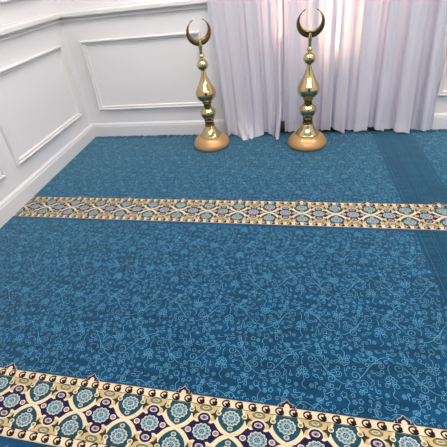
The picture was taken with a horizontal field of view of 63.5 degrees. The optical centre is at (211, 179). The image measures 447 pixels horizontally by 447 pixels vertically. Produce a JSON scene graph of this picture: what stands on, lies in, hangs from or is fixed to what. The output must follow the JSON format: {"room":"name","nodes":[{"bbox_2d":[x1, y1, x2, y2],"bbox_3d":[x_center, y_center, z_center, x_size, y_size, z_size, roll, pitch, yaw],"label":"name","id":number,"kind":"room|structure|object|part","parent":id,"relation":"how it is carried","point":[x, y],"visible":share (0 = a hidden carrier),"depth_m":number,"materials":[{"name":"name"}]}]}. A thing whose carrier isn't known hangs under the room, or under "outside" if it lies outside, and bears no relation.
{"room":"mosque","nodes":[
{"label":"mosque","id":0,"kind":"room"},
{"bbox_2d":[0,0,90,201],"bbox_3d":[-1.649,-0.314,0.543,0.120,2.770,4.600,0,32,12],"label":"wall","id":1,"kind":"structure","parent":0,"point":[36,99],"depth_m":2.38,"materials":[{"name":"white paint"}]},
{"bbox_2d":[0,163,5,180],"bbox_3d":[-1.329,-0.032,1.663,0.025,0.545,0.824,0,32,12],"label":"trim","id":2,"kind":"structure","parent":1,"relation":"attached to","point":[2,172],"depth_m":2.11,"materials":[{"name":"white paint"}]},
{"bbox_2d":[0,11,60,40],"bbox_3d":[-1.527,0.028,0.734,0.040,0.075,4.600,0,32,12],"label":"trim","id":3,"kind":"structure","parent":1,"relation":"attached to","point":[7,31],"depth_m":2.30,"materials":[{"name":"white paint"}]},
{"bbox_2d":[0,45,82,165],"bbox_3d":[-1.153,-0.530,2.441,0.025,0.545,0.824,0,32,12],"label":"trim","id":4,"kind":"structure","parent":1,"relation":"attached to","point":[18,161],"depth_m":2.46,"materials":[{"name":"white paint"}]},
{"bbox_2d":[0,124,95,227],"bbox_3d":[-1.439,0.802,1.210,0.016,0.137,4.600,0,32,12],"label":"baseboard","id":5,"kind":"structure","parent":1,"relation":"attached to","point":[29,188],"depth_m":2.46,"materials":[{"name":"white paint"}]},
{"bbox_2d":[54,0,446,129],"bbox_3d":[0.998,-1.550,2.007,4.640,2.770,0.120,0,32,12],"label":"wall","id":6,"kind":"structure","parent":0,"point":[154,71],"depth_m":2.71,"materials":[{"name":"white paint"}]},
{"bbox_2d":[58,0,215,21],"bbox_3d":[-0.530,-1.176,2.494,1.210,0.075,0.040,0,32,12],"label":"trim","id":7,"kind":"structure","parent":6,"relation":"attached to","point":[155,6],"depth_m":2.50,"materials":[{"name":"white paint"}]},
{"bbox_2d":[80,31,203,109],"bbox_3d":[-0.500,-0.797,2.740,0.922,0.545,0.025,0,32,12],"label":"trim","id":8,"kind":"structure","parent":6,"relation":"attached to","point":[197,34],"depth_m":2.78,"materials":[{"name":"white paint"}]},
{"bbox_2d":[91,120,225,136],"bbox_3d":[-0.428,-0.408,2.977,1.210,0.137,0.016,0,32,12],"label":"baseboard","id":9,"kind":"structure","parent":6,"relation":"attached to","point":[191,127],"depth_m":2.98,"materials":[{"name":"white paint"}]},
{"bbox_2d":[264,0,393,132],"bbox_3d":[0.704,-1.315,2.214,1.260,2.220,0.136,0,32,12],"label":"window","id":10,"kind":"structure","parent":6,"relation":"in","point":[282,126],"depth_m":2.64,"materials":[{"name":"white paint"}]},
{"bbox_2d":[280,0,280,31],"bbox_3d":[0.423,-1.255,2.311,0.044,0.720,0.052,0,32,12],"label":"window frame","id":11,"kind":"structure","parent":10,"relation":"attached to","point":[280,0],"depth_m":2.40,"materials":[{"name":"white paint"}]},
{"bbox_3d":[0.712,-1.347,2.247,1.260,2.200,0.045,0,32,12],"label":"frame","id":12,"kind":"part","parent":10,"relation":"part of","materials":[{"name":"white paint"}]},
{"bbox_3d":[0.712,-1.353,2.246,1.160,2.070,0.010,0,32,12],"label":"pane","id":13,"kind":"part","parent":10,"relation":"part of","materials":[{"name":"clear glass"}]},
{"bbox_3d":[0.822,-0.399,2.774,1.258,0.060,0.134,0,32,12],"label":"rail","id":14,"kind":"part","parent":10,"relation":"part of","materials":[{"name":"black metal"}]},
{"bbox_2d":[414,113,446,129],"bbox_3d":[1.936,0.824,0.463,1.870,0.137,4.600,0,32,12],"label":"baseboard","id":15,"kind":"structure","parent":6,"relation":"attached to","point":[440,119],"depth_m":2.52,"materials":[{"name":"white paint"}]},
{"bbox_2d":[437,50,446,95],"bbox_3d":[1.881,-0.785,2.210,0.793,0.536,0.025,0,32,12],"label":"trim","id":16,"kind":"structure","parent":6,"relation":"attached to","point":[440,92],"depth_m":2.37,"materials":[{"name":"white paint"}]},
{"bbox_3d":[0.716,0.930,0.806,4.640,0.130,4.840,0,32,12],"label":"floor","id":17,"kind":"structure","parent":0,"visible":0},
{"bbox_2d":[0,129,446,446],"bbox_3d":[0.708,0.863,0.767,4.366,0.026,4.565,0,32,12],"label":"carpet","id":18,"kind":"object","parent":17,"relation":"on","point":[157,290],"visible":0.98,"depth_m":1.51,"materials":[{"name":"blue carpet"}]},
{"bbox_2d":[186,19,229,151],"bbox_3d":[-0.042,-0.635,2.507,0.269,0.885,0.269,-16,32,-14],"label":"crescent finial","id":19,"kind":"object","parent":18,"relation":"on","point":[211,139],"visible":1,"depth_m":2.55,"materials":[{"name":"gold metal"}]},
{"bbox_3d":[-0.043,-0.645,2.501,0.144,0.219,0.144,-14,32,-11],"label":"onion bulb","id":20,"kind":"part","parent":19,"relation":"part of","materials":[{"name":"gold metal"}]},
{"bbox_3d":[-0.021,-0.474,2.605,0.112,0.097,0.112,-14,32,-11],"label":"bulb","id":21,"kind":"part","parent":19,"relation":"part of","materials":[{"name":"gold metal"}]},
{"bbox_2d":[288,8,326,151],"bbox_3d":[0.635,-0.626,2.350,0.269,0.885,0.269,4,33,18],"label":"crescent finial","id":22,"kind":"object","parent":18,"relation":"on","point":[307,138],"visible":1,"depth_m":2.40,"materials":[{"name":"gold metal"}]},
{"bbox_3d":[0.655,-0.466,2.448,0.112,0.097,0.112,3,33,16],"label":"bulb","id":23,"kind":"part","parent":22,"relation":"part of","materials":[{"name":"gold metal"}]},
{"bbox_3d":[0.633,-0.636,2.344,0.144,0.219,0.144,3,33,16],"label":"onion bulb","id":24,"kind":"part","parent":22,"relation":"part of","materials":[{"name":"gold metal"}]},
{"bbox_3d":[0.558,-2.365,1.475,1.640,0.024,0.060,0,32,12],"label":"curtain rod","id":25,"kind":"object","parent":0,"visible":0},
{"bbox_2d":[207,0,281,139],"bbox_3d":[0.142,-1.322,2.162,0.540,2.350,0.130,0,32,12],"label":"sheer curtain","id":26,"kind":"object","parent":25,"relation":"hanging from","point":[246,34],"visible":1,"depth_m":2.52,"materials":[{"name":"white fabric"}]},
{"bbox_2d":[284,0,446,132],"bbox_3d":[0.918,-1.340,2.018,1.017,2.340,0.100,1,32,13],"label":"sheer curtain","id":27,"kind":"object","parent":25,"relation":"hanging from","point":[377,64],"visible":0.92,"depth_m":2.37,"materials":[{"name":"white fabric"}]}
]}

